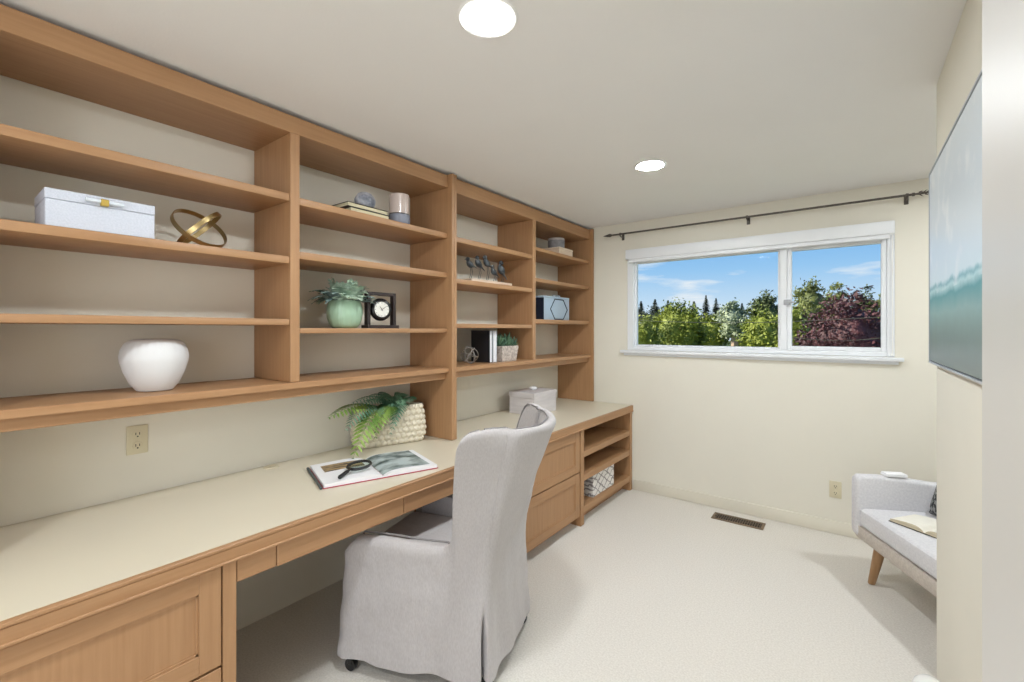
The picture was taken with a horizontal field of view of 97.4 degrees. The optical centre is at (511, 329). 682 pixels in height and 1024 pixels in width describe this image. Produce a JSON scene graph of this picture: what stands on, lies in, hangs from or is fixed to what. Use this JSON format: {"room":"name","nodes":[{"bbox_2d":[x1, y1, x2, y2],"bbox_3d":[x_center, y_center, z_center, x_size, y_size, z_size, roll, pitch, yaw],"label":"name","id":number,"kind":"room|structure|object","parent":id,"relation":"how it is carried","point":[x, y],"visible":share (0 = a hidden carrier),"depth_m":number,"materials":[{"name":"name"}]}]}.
{"room":"office","nodes":[
{"label":"office","id":0,"kind":"room"},
{"bbox_2d":[0,75,557,630],"bbox_3d":[-1.434,0.236,2.203,0.150,2.468,6.200,0,0,37],"label":"wall","id":1,"kind":"structure","parent":0,"point":[45,471],"depth_m":2.01,"materials":[{"name":"beige paint"}]},
{"bbox_2d":[126,424,147,455],"bbox_3d":[-1.571,0.460,1.887,0.010,0.120,0.072,0,0,37],"label":"wall outlet","id":2,"kind":"object","parent":1,"relation":"attached to","point":[136,436],"visible":1,"depth_m":1.88,"materials":[{"name":"beige plastic"}]},
{"bbox_2d":[132,441,142,449],"bbox_3d":[-1.569,0.484,1.886,0.004,0.034,0.034,0,0,37],"label":"receptacle","id":3,"kind":"object","parent":2,"relation":"attached to","point":[136,445],"depth_m":1.88,"materials":[{"name":"beige plastic"}]},
{"bbox_2d":[132,430,142,437],"bbox_3d":[-1.569,0.436,1.886,0.004,0.034,0.034,0,0,37],"label":"receptacle","id":4,"kind":"object","parent":2,"relation":"attached to","point":[135,433],"depth_m":1.88,"materials":[{"name":"beige plastic"}]},
{"bbox_2d":[0,0,966,228],"bbox_3d":[0.328,-1.058,0.973,4.445,0.120,6.350,0,0,37],"label":"ceiling","id":5,"kind":"structure","parent":0,"point":[743,102],"depth_m":1.83,"materials":[{"name":"paint"}]},
{"bbox_2d":[457,0,517,37],"bbox_3d":[-0.077,-0.993,1.434,0.194,0.008,0.194,0,0,37],"label":"recessed light","id":6,"kind":"object","parent":5,"relation":"in","point":[482,18],"visible":1,"depth_m":1.43,"materials":[{"name":"white plastic"}]},
{"bbox_2d":[634,159,666,171],"bbox_3d":[0.837,-0.993,2.723,0.194,0.008,0.194,0,0,37],"label":"recessed light","id":7,"kind":"object","parent":5,"relation":"in","point":[653,164],"visible":1,"depth_m":2.71,"materials":[{"name":"white plastic"}]},
{"bbox_2d":[236,489,936,681],"bbox_3d":[0.283,1.530,0.913,4.445,0.120,6.200,0,0,37],"label":"floor","id":8,"kind":"structure","parent":0,"point":[651,587],"depth_m":2.33,"materials":[{"name":"beige carpet"}]},
{"bbox_2d":[0,561,235,681],"bbox_3d":[-1.402,1.111,1.453,0.771,0.717,0.635,0,0,37],"label":"base cabinet","id":9,"kind":"object","parent":8,"relation":"on","point":[184,631],"visible":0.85,"depth_m":1.30,"materials":[{"name":"brown wood"}]},
{"bbox_2d":[337,403,555,681],"bbox_3d":[-0.243,0.926,2.130,0.895,1.086,0.838,0,0,20],"label":"slipcovered chair","id":10,"kind":"object","parent":8,"relation":"on","point":[443,592],"visible":0.98,"depth_m":1.86,"materials":[{"name":"grey fabric"}]},
{"bbox_2d":[380,512,452,544],"bbox_3d":[-0.351,1.051,2.167,0.603,0.119,0.486,0,0,20],"label":"seat cushion","id":11,"kind":"object","parent":10,"relation":"on","point":[428,525],"depth_m":2.27,"materials":[{"name":"grey fabric"}]},
{"bbox_2d":[414,432,579,552],"bbox_3d":[-0.079,1.111,3.216,0.767,0.717,0.937,0,0,37],"label":"base cabinet","id":12,"kind":"object","parent":8,"relation":"on","point":[554,504],"visible":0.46,"depth_m":3.09,"materials":[{"name":"brown wood"}]},
{"bbox_2d":[570,412,631,526],"bbox_3d":[0.503,1.111,3.988,0.771,0.717,0.988,0,0,37],"label":"base cabinet","id":13,"kind":"object","parent":8,"relation":"on","point":[606,444],"visible":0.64,"depth_m":3.92,"materials":[{"name":"brown wood"}]},
{"bbox_2d":[0,398,632,649],"bbox_3d":[-0.394,0.760,2.796,0.799,0.143,3.990,0,0,37],"label":"countertop","id":14,"kind":"structure","parent":13,"relation":"on","point":[61,569],"depth_m":1.62,"materials":[{"name":"beige laminate"}]},
{"bbox_2d":[0,4,453,439],"bbox_3d":[-1.129,-0.144,2.150,0.398,1.676,2.021,0,0,37],"label":"bookcase","id":15,"kind":"object","parent":14,"relation":"on","point":[36,51],"visible":0.98,"depth_m":1.97,"materials":[{"name":"brown wood"}]},
{"bbox_2d":[34,187,154,238],"bbox_3d":[-1.476,-0.396,1.601,0.219,0.122,0.285,0,0,37],"label":"storage box","id":16,"kind":"object","parent":15,"relation":"on","point":[55,207],"visible":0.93,"depth_m":1.53,"materials":[{"name":"white"}]},
{"bbox_2d":[118,339,188,391],"bbox_3d":[-1.413,0.137,1.781,0.220,0.204,0.220,0,0,37],"label":"round vase","id":17,"kind":"object","parent":15,"relation":"on","point":[148,365],"visible":1,"depth_m":1.71,"materials":[{"name":"white ceramic"}]},
{"bbox_2d":[170,209,226,247],"bbox_3d":[-1.291,-0.419,1.861,0.166,0.167,0.202,0,0,-7],"label":"ring sculpture","id":18,"kind":"object","parent":15,"relation":"on","point":[212,219],"visible":0.93,"depth_m":1.83,"materials":[{"name":"gold metal"}]},
{"bbox_2d":[308,277,378,327],"bbox_3d":[-0.893,-0.147,2.426,0.334,0.274,0.336,0,0,-3],"label":"potted plant","id":19,"kind":"object","parent":15,"relation":"on","point":[344,309],"visible":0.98,"depth_m":2.36,"materials":[{"name":"green plant"}]},
{"bbox_2d":[344,206,388,218],"bbox_3d":[-0.833,-0.625,2.471,0.190,0.024,0.245,0,0,37],"label":"book","id":20,"kind":"object","parent":15,"relation":"on","point":[350,207],"visible":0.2,"depth_m":2.40,"materials":[{"name":"beige paper"}]},
{"bbox_2d":[332,201,387,214],"bbox_3d":[-0.840,-0.650,2.461,0.185,0.024,0.255,0,0,36],"label":"book","id":21,"kind":"object","parent":20,"relation":"on","point":[347,203],"visible":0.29,"depth_m":2.37,"materials":[{"name":"beige paper"}]},
{"bbox_2d":[354,192,375,207],"bbox_3d":[-0.815,-0.713,2.494,0.104,0.101,0.116,0,0,37],"label":"stone ball","id":22,"kind":"object","parent":21,"relation":"on","point":[364,198],"visible":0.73,"depth_m":2.45,"materials":[{"name":"grey stone"}]},
{"bbox_2d":[361,291,398,327],"bbox_3d":[-0.744,-0.110,2.545,0.073,0.201,0.212,0,0,37],"label":"mantel clock","id":23,"kind":"object","parent":15,"relation":"on","point":[381,311],"visible":0.98,"depth_m":2.52,"materials":[{"name":"brown wood"}]},
{"bbox_2d":[389,193,409,223],"bbox_3d":[-0.663,-0.702,2.647,0.124,0.179,0.124,0,0,37],"label":"candle holder","id":24,"kind":"object","parent":15,"relation":"on","point":[398,202],"visible":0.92,"depth_m":2.60,"materials":[{"name":"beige ceramic"}]},
{"bbox_2d":[389,193,408,213],"bbox_3d":[-0.663,-0.733,2.647,0.114,0.118,0.114,0,0,37],"label":"glass jar","id":25,"kind":"object","parent":24,"relation":"on","point":[398,202],"depth_m":2.60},
{"bbox_2d":[389,213,409,223],"bbox_3d":[-0.663,-0.643,2.647,0.124,0.060,0.124,0,0,37],"label":"cup","id":26,"kind":"object","parent":24,"relation":"on","point":[400,217],"depth_m":2.59,"materials":[{"name":"blue ceramic"}]},
{"bbox_2d":[306,450,437,489],"bbox_3d":[-0.696,0.682,2.248,0.556,0.024,0.344,0,0,-33],"label":"open book","id":27,"kind":"object","parent":14,"relation":"on","point":[384,465],"visible":0.92,"depth_m":2.20,"materials":[{"name":"white paper"}]},
{"bbox_2d":[320,460,365,471],"bbox_3d":[-0.836,0.672,2.228,0.192,0.004,0.110,0,0,-33],"label":"picture","id":28,"kind":"object","parent":27,"relation":"on","point":[338,466],"depth_m":2.22},
{"bbox_2d":[338,459,371,478],"bbox_3d":[-0.758,0.655,2.129,0.120,0.036,0.200,0,0,37],"label":"magnifying glass","id":29,"kind":"object","parent":27,"relation":"on","point":[348,468],"visible":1,"depth_m":2.12,"materials":[{"name":"black metal"}]},
{"bbox_2d":[367,450,429,474],"bbox_3d":[-0.595,0.679,2.326,0.239,0.019,0.302,0,0,-33],"label":"picture","id":30,"kind":"object","parent":27,"relation":"on","point":[383,463],"depth_m":2.30},
{"bbox_2d":[328,392,426,458],"bbox_3d":[-0.812,0.533,2.630,0.309,0.320,0.713,0,0,27],"label":"planter","id":31,"kind":"object","parent":14,"relation":"on","point":[394,421],"visible":1,"depth_m":2.65,"materials":[{"name":"cream woven rope"},{"name":"dark soil"},{"name":"green leaf"}]},
{"bbox_2d":[454,174,593,439],"bbox_3d":[0.059,-0.144,3.731,0.398,1.676,1.934,0,0,37],"label":"bookcase","id":32,"kind":"object","parent":14,"relation":"on","point":[519,225],"visible":0.73,"depth_m":3.70,"materials":[{"name":"brown wood"}]},
{"bbox_2d":[461,346,477,363],"bbox_3d":[-0.297,0.175,3.150,0.125,0.123,0.123,0,0,37],"label":"orb","id":33,"kind":"object","parent":32,"relation":"on","point":[465,348],"visible":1,"depth_m":3.13,"materials":[{"name":"silver metal"}]},
{"bbox_2d":[471,330,492,362],"bbox_3d":[-0.224,0.120,3.331,0.180,0.236,0.033,0,0,37],"label":"book","id":34,"kind":"object","parent":32,"relation":"on","point":[481,340],"visible":0.87,"depth_m":3.31,"materials":[{"name":"black paper"}]},
{"bbox_2d":[465,255,511,285],"bbox_3d":[-0.181,-0.439,3.280,0.090,0.208,0.486,0,0,37],"label":"bird sculpture","id":35,"kind":"object","parent":32,"relation":"on","point":[501,270],"visible":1,"depth_m":3.25,"materials":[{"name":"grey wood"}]},
{"bbox_2d":[492,331,496,362],"bbox_3d":[-0.198,0.122,3.361,0.185,0.232,0.039,0,0,37],"label":"book","id":36,"kind":"object","parent":32,"relation":"on","point":[494,332],"visible":0.3,"depth_m":3.30,"materials":[{"name":"white paper"}]},
{"bbox_2d":[497,333,518,361],"bbox_3d":[-0.069,0.125,3.482,0.216,0.226,0.289,0,0,37],"label":"potted plant","id":37,"kind":"object","parent":32,"relation":"on","point":[507,348],"visible":0.83,"depth_m":3.42,"materials":[{"name":"wicker"}]},
{"bbox_2d":[497,345,518,361],"bbox_3d":[-0.076,0.179,3.478,0.166,0.118,0.208,0,0,37],"label":"basket","id":38,"kind":"object","parent":37,"relation":"on","point":[505,353],"depth_m":3.41,"materials":[{"name":"wicker"}]},
{"bbox_2d":[536,295,568,319],"bbox_3d":[0.348,-0.203,4.044,0.141,0.228,0.438,0,0,37],"label":"box","id":39,"kind":"object","parent":32,"relation":"on","point":[554,307],"visible":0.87,"depth_m":3.94,"materials":[{"name":"blue paint"}]},
{"bbox_2d":[544,247,572,256],"bbox_3d":[0.420,-0.708,4.138,0.184,0.065,0.244,0,0,37],"label":"book","id":40,"kind":"object","parent":32,"relation":"on","point":[561,250],"visible":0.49,"depth_m":4.05,"materials":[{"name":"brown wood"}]},
{"bbox_2d":[548,237,564,247],"bbox_3d":[0.405,-0.787,4.118,0.154,0.092,0.154,0,0,37],"label":"canister","id":41,"kind":"object","parent":40,"relation":"on","point":[556,241],"visible":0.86,"depth_m":4.05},
{"bbox_2d":[509,386,556,413],"bbox_3d":[0.180,0.585,3.836,0.258,0.218,0.348,0,0,37],"label":"box","id":42,"kind":"object","parent":14,"relation":"on","point":[545,398],"visible":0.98,"depth_m":3.75,"materials":[{"name":"white ceramic"}]},
{"bbox_2d":[584,464,613,496],"bbox_3d":[0.662,1.241,3.816,0.256,0.186,0.393,0,0,37],"label":"storage bin","id":43,"kind":"object","parent":13,"relation":"on","point":[594,485],"visible":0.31,"depth_m":3.67,"materials":[{"name":"fabric"}]},
{"bbox_2d":[584,426,629,456],"bbox_3d":[0.500,0.943,3.974,0.752,0.045,0.921,0,0,37],"label":"shelf","id":44,"kind":"object","parent":13,"relation":"attached to","point":[596,438],"depth_m":3.92,"materials":[{"name":"brown wood"}]},
{"bbox_2d":[584,446,629,480],"bbox_3d":[0.500,1.121,3.974,0.752,0.048,0.921,0,0,37],"label":"shelf","id":45,"kind":"object","parent":13,"relation":"attached to","point":[594,463],"depth_m":3.87,"materials":[{"name":"brown wood"}]},
{"bbox_2d":[584,473,629,512],"bbox_3d":[0.500,1.361,3.974,0.752,0.053,0.921,0,0,37],"label":"shelf","id":46,"kind":"object","parent":13,"relation":"attached to","point":[620,479],"depth_m":3.77,"materials":[{"name":"brown wood"}]},
{"bbox_2d":[711,512,765,529],"bbox_3d":[1.737,1.466,3.460,0.360,0.007,0.136,0,0,37],"label":"floor vent","id":47,"kind":"object","parent":8,"relation":"in","point":[723,517],"visible":1,"depth_m":3.45,"materials":[{"name":"brown metal"}]},
{"bbox_2d":[852,473,936,596],"bbox_3d":[2.297,1.083,1.980,0.753,0.772,1.364,0,0,10],"label":"sofa","id":48,"kind":"object","parent":8,"relation":"on","point":[876,499],"visible":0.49,"depth_m":2.56,"materials":[{"name":"grey fabric"}]},
{"bbox_2d":[880,471,907,477],"bbox_3d":[2.245,0.849,2.644,0.113,0.018,0.060,0,0,10],"label":"folded cloth","id":49,"kind":"object","parent":48,"relation":"on","point":[885,473],"visible":1,"depth_m":2.62,"materials":[{"name":"white fabric"}]},
{"bbox_2d":[861,509,936,578],"bbox_3d":[2.201,1.093,1.996,0.550,0.110,1.212,0,0,10],"label":"seat cushion","id":50,"kind":"object","parent":48,"relation":"on","point":[918,550],"depth_m":2.32,"materials":[{"name":"grey fabric"}]},
{"bbox_2d":[888,514,936,538],"bbox_3d":[2.188,1.023,2.315,0.200,0.028,0.330,0,0,-17],"label":"open book","id":51,"kind":"object","parent":48,"relation":"on","point":[925,525],"visible":0.44,"depth_m":2.36,"materials":[{"name":"paper"}]},
{"bbox_2d":[929,485,936,516],"bbox_3d":[2.362,0.919,2.369,0.136,0.231,0.345,0,0,10],"label":"throw pillow","id":52,"kind":"object","parent":48,"relation":"on","point":[933,506],"visible":0.16,"depth_m":2.48,"materials":[{"name":"fabric"}]},
{"bbox_2d":[912,674,939,681],"bbox_3d":[1.410,1.321,1.517,0.120,0.296,0.120,0,0,37],"label":"floor vase","id":53,"kind":"object","parent":8,"relation":"on","point":[921,677],"visible":1,"depth_m":1.52,"materials":[{"name":"white ceramic"}]},
{"bbox_2d":[588,178,936,523],"bbox_3d":[2.190,0.296,3.451,4.445,2.588,0.150,0,0,37],"label":"wall","id":54,"kind":"structure","parent":0,"point":[769,433],"depth_m":3.46,"materials":[{"name":"beige paint"}]},
{"bbox_2d":[633,479,860,539],"bbox_3d":[2.459,1.423,3.147,3.350,0.095,0.014,0,0,37],"label":"baseboard","id":55,"kind":"structure","parent":54,"relation":"attached to","point":[798,519],"depth_m":3.56,"materials":[{"name":"paint"}]},
{"bbox_2d":[620,233,903,364],"bbox_3d":[1.849,-0.247,3.648,2.003,0.964,0.145,0,0,37],"label":"window","id":56,"kind":"structure","parent":54,"relation":"in","point":[780,353],"depth_m":3.43,"materials":[{"name":"white plastic"}]},
{"bbox_2d":[625,220,894,355],"bbox_3d":[1.816,-0.279,3.597,1.897,0.915,0.053,0,0,37],"label":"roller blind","id":57,"kind":"object","parent":56,"relation":"attached to","point":[883,229],"visible":1,"depth_m":3.45,"materials":[{"name":"white plastic"}]},
{"bbox_2d":[603,190,928,239],"bbox_3d":[1.806,-0.874,3.589,2.316,0.068,0.091,0,0,37],"label":"curtain rod","id":58,"kind":"object","parent":54,"relation":"attached to","point":[906,196],"visible":0.94,"depth_m":3.37,"materials":[{"name":"brown metal"}]},
{"bbox_2d":[829,480,841,498],"bbox_3d":[2.332,1.151,3.244,0.072,0.120,0.010,0,0,37],"label":"wall outlet","id":59,"kind":"object","parent":54,"relation":"attached to","point":[835,488],"visible":1,"depth_m":3.24,"materials":[{"name":"beige plastic"}]},
{"bbox_2d":[937,0,981,681],"bbox_3d":[1.028,0.236,0.791,0.130,2.468,2.500,0,0,37],"label":"wall","id":60,"kind":"structure","parent":0,"point":[959,398],"depth_m":1.46,"materials":[{"name":"beige paint"}]},
{"bbox_2d":[929,69,981,384],"bbox_3d":[1.343,-0.251,1.341,0.025,0.767,1.198,0,0,37],"label":"framed piece","id":61,"kind":"object","parent":60,"relation":"attached to","point":[955,177],"visible":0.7,"depth_m":1.32,"materials":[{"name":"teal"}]},
{"bbox_2d":[982,0,1023,681],"bbox_3d":[0.179,0.236,-0.053,0.210,2.468,0.730,0,0,37],"label":"wall","id":62,"kind":"structure","parent":0,"point":[1002,20],"depth_m":0.26,"materials":[{"name":"white paint"}]},
{"label":"outside","id":63,"kind":"structure","parent":0,"visible":0},
{"bbox_3d":[79.896,5.970,106.328,280.000,0.200,254.000,0,0,37],"label":"ground","id":64,"kind":"structure","parent":63,"visible":0},
{"bbox_2d":[638,301,645,317],"bbox_3d":[13.250,1.444,46.310,3.618,8.852,3.642,0,0,37],"label":"conifer tree","id":65,"kind":"object","parent":64,"relation":"on","point":[641,304],"visible":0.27,"depth_m":46.15,"materials":[{"name":"green plant"}]},
{"bbox_2d":[638,313,666,344],"bbox_3d":[5.790,2.553,19.416,1.924,6.644,1.865,0,0,37],"label":"leafy tree","id":66,"kind":"object","parent":64,"relation":"on","point":[647,335],"visible":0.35,"depth_m":18.99,"materials":[{"name":"green plant"}]},
{"bbox_2d":[638,305,666,344],"bbox_3d":[12.789,1.692,40.419,5.508,8.366,5.011,0,0,37],"label":"leafy tree","id":67,"kind":"object","parent":64,"relation":"on","point":[656,307],"visible":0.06,"depth_m":40.09,"materials":[{"name":"green plant"}]},
{"bbox_2d":[650,299,660,314],"bbox_3d":[16.696,1.129,52.498,4.129,9.482,4.176,0,0,37],"label":"conifer tree","id":68,"kind":"object","parent":64,"relation":"on","point":[654,304],"visible":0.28,"depth_m":52.39,"materials":[{"name":"green plant"}]},
{"bbox_2d":[646,297,714,345],"bbox_3d":[8.679,2.134,23.525,3.424,7.483,3.993,0,0,37],"label":"leafy tree","id":69,"kind":"object","parent":64,"relation":"on","point":[678,331],"visible":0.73,"depth_m":22.78,"materials":[{"name":"green plant"}]},
{"bbox_2d":[701,295,711,324],"bbox_3d":[21.606,0.990,50.042,2.927,9.761,2.939,0,0,37],"label":"conifer tree","id":70,"kind":"object","parent":64,"relation":"on","point":[706,306],"visible":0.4,"depth_m":49.97,"materials":[{"name":"green plant"}]},
{"bbox_2d":[701,311,730,345],"bbox_3d":[12.021,2.354,27.227,2.389,7.041,2.315,0,0,37],"label":"leafy tree","id":71,"kind":"object","parent":64,"relation":"on","point":[719,341],"visible":0.35,"depth_m":26.66,"materials":[{"name":"green plant"}]},
{"bbox_2d":[711,298,723,344],"bbox_3d":[26.254,0.880,57.847,3.400,9.981,3.420,0,0,37],"label":"conifer tree","id":72,"kind":"object","parent":64,"relation":"on","point":[715,308],"visible":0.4,"depth_m":57.76,"materials":[{"name":"green plant"}]},
{"bbox_2d":[712,297,749,345],"bbox_3d":[12.190,2.043,24.612,1.828,7.661,1.894,0,0,-17],"label":"leafy tree","id":73,"kind":"object","parent":64,"relation":"on","point":[732,313],"visible":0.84,"depth_m":24.38,"materials":[{"name":"green plant"}]},
{"bbox_2d":[731,304,777,346],"bbox_3d":[11.782,2.331,21.118,2.356,7.087,2.393,0,0,-12],"label":"leafy tree","id":74,"kind":"object","parent":64,"relation":"on","point":[759,334],"visible":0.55,"depth_m":20.74,"materials":[{"name":"green plant"}]},
{"bbox_2d":[746,289,777,333],"bbox_3d":[14.893,1.724,26.308,2.806,8.302,2.822,0,0,37],"label":"leafy tree","id":75,"kind":"object","parent":64,"relation":"on","point":[765,301],"visible":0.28,"depth_m":25.99,"materials":[{"name":"green plant"}]},
{"bbox_2d":[772,303,811,346],"bbox_3d":[10.701,2.427,16.894,1.614,6.896,1.547,0,0,-22],"label":"leafy tree","id":76,"kind":"object","parent":64,"relation":"on","point":[796,314],"visible":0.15,"depth_m":16.63,"materials":[{"name":"green plant"}]},
{"bbox_2d":[792,276,834,332],"bbox_3d":[19.906,1.116,30.052,3.305,9.518,3.415,0,0,-9],"label":"leafy tree","id":77,"kind":"object","parent":64,"relation":"on","point":[807,298],"visible":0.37,"depth_m":29.40,"materials":[{"name":"green plant"}]},
{"bbox_2d":[792,285,880,347],"bbox_3d":[9.014,2.344,12.006,2.837,7.062,2.661,0,0,29],"label":"leafy tree","id":78,"kind":"object","parent":64,"relation":"on","point":[847,328],"visible":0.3,"depth_m":11.58,"materials":[{"name":"red plant"}]},
{"bbox_2d":[825,282,849,316],"bbox_3d":[25.795,1.010,35.655,2.570,9.731,2.262,0,0,37],"label":"leafy tree","id":79,"kind":"object","parent":64,"relation":"on","point":[837,285],"visible":0.09,"depth_m":35.46,"materials":[{"name":"green plant"}]},
{"bbox_2d":[852,284,880,316],"bbox_3d":[19.797,1.635,25.107,2.048,8.480,2.279,0,0,37],"label":"leafy tree","id":80,"kind":"object","parent":64,"relation":"on","point":[871,295],"visible":0.09,"depth_m":24.86,"materials":[{"name":"green plant"}]},
{"bbox_2d":[876,293,880,317],"bbox_3d":[19.460,1.620,22.953,1.806,8.509,1.863,0,0,-32],"label":"leafy tree","id":81,"kind":"object","parent":64,"relation":"on","point":[879,295],"visible":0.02,"depth_m":23.18,"materials":[{"name":"green plant"}]},
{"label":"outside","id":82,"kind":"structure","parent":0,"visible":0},
{"bbox_2d":[639,317,877,322],"bbox_3d":[6.283,-0.307,12.791,8.249,0.214,0.012,0,0,37],"label":"power line","id":83,"kind":"object","parent":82,"point":[868,317],"visible":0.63,"depth_m":12.65,"materials":[{"name":"grey metal"}]},
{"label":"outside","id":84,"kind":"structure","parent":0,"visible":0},
{"bbox_2d":[792,337,877,340],"bbox_3d":[8.393,0.134,11.205,2.973,0.282,0.012,0,0,37],"label":"power line","id":85,"kind":"object","parent":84,"point":[792,337],"visible":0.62,"depth_m":11.37,"materials":[{"name":"grey metal"}]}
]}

